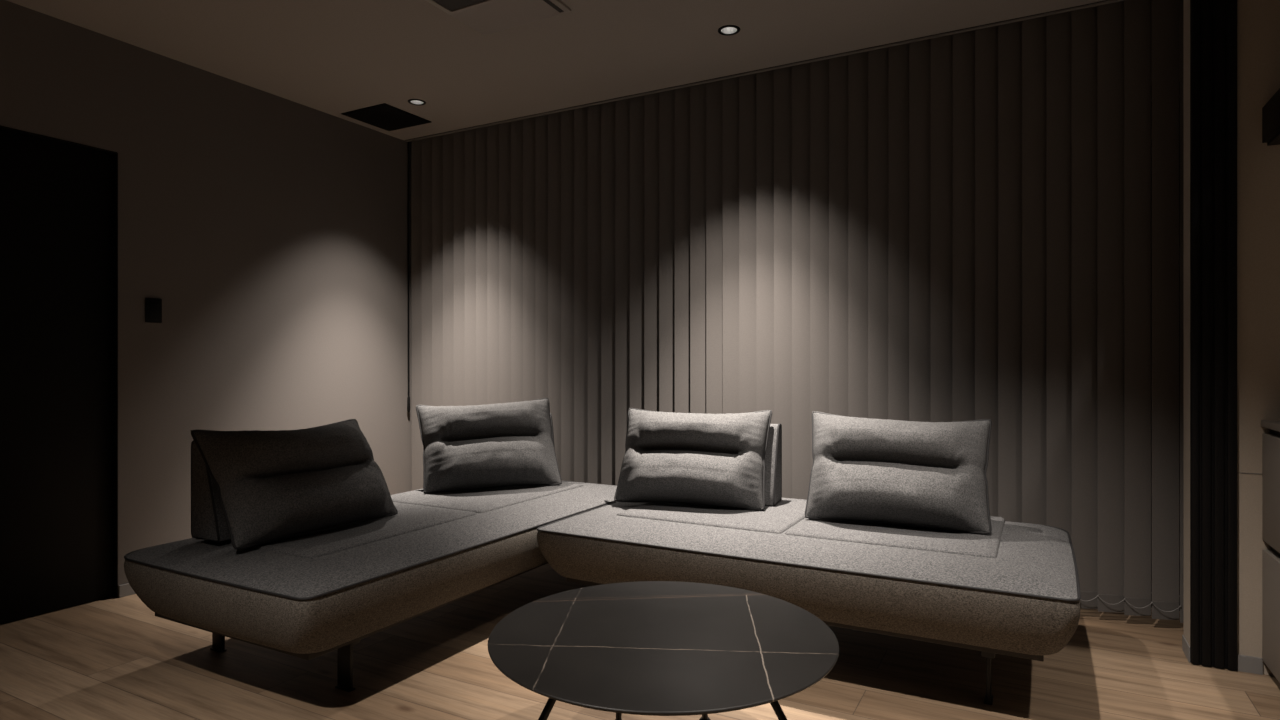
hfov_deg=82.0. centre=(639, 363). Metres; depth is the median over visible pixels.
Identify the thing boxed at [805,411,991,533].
pillow
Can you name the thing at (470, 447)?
pillow
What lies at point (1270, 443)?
base cabinet
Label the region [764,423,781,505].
backrest
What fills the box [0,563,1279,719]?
floor
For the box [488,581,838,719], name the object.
coffee table
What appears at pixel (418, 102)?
recessed light
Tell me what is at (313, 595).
sofa
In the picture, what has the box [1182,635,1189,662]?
baseboard
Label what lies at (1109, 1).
trim
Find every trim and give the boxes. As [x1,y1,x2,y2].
[406,0,1124,141]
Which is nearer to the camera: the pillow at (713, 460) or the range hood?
the range hood
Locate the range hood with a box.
[1262,88,1279,145]
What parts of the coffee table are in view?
leg, leg, leg, leg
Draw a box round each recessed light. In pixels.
[408,99,425,105]
[718,25,739,35]
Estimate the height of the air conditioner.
0.019 m
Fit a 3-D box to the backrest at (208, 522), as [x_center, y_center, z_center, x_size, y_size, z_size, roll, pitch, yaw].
[-1.339,0.432,2.794,0.159,0.341,0.633,0,0,28]
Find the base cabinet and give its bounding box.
[1262,429,1279,682]
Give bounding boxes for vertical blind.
[407,0,1183,622]
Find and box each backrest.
[191,440,230,542]
[550,413,554,447]
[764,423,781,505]
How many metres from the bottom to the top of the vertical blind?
2.558 m
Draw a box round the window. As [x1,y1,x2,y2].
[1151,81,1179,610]
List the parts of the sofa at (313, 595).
leg, leg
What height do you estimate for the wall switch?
0.114 m
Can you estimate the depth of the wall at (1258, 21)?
2.51 m
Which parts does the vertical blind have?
control cord, bead chain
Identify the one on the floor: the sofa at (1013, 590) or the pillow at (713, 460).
the sofa at (1013, 590)
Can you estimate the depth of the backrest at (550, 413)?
3.91 m
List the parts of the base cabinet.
drawer, drawer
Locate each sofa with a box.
[124,481,616,691]
[537,498,1080,704]
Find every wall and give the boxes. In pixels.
[0,0,410,585]
[1151,0,1179,85]
[1184,0,1279,675]
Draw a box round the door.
[0,125,117,623]
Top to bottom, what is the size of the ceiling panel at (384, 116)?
0.008 m
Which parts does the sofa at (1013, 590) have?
leg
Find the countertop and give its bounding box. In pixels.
[1261,420,1279,431]
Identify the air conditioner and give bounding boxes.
[426,0,570,34]
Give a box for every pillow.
[191,419,397,549]
[416,398,561,492]
[614,408,771,509]
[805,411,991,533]
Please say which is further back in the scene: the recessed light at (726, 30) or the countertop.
the recessed light at (726, 30)
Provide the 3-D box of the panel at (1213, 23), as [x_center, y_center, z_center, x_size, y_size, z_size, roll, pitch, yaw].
[1.985,-0.204,2.546,0.129,2.501,0.022,0,0,28]
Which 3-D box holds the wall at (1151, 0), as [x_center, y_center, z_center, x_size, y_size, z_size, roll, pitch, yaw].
[1.653,-0.273,3.511,6.840,2.646,0.150,0,0,28]
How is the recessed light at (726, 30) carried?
in the ceiling
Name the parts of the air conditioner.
grille frame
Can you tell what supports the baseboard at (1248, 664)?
attached to the wall at (1258, 21)
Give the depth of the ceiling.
3.31 m
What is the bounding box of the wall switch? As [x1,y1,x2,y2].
[145,298,161,322]
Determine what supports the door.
in the wall at (270, 231)
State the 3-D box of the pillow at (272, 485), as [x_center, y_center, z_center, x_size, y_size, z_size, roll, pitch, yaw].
[-1.191,0.411,2.672,0.305,0.383,0.697,0,0,31]
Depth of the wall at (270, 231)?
3.73 m
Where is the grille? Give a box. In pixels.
[434,0,485,10]
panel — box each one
[341,103,430,130]
[1190,0,1236,670]
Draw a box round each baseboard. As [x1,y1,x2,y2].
[118,583,135,597]
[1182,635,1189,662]
[1237,654,1262,674]
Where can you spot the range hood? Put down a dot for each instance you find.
(1270, 111)
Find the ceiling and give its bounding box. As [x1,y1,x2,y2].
[6,0,1104,140]
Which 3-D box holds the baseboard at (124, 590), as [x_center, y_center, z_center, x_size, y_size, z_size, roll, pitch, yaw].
[-1.937,1.022,4.047,0.009,0.055,1.690,0,0,28]

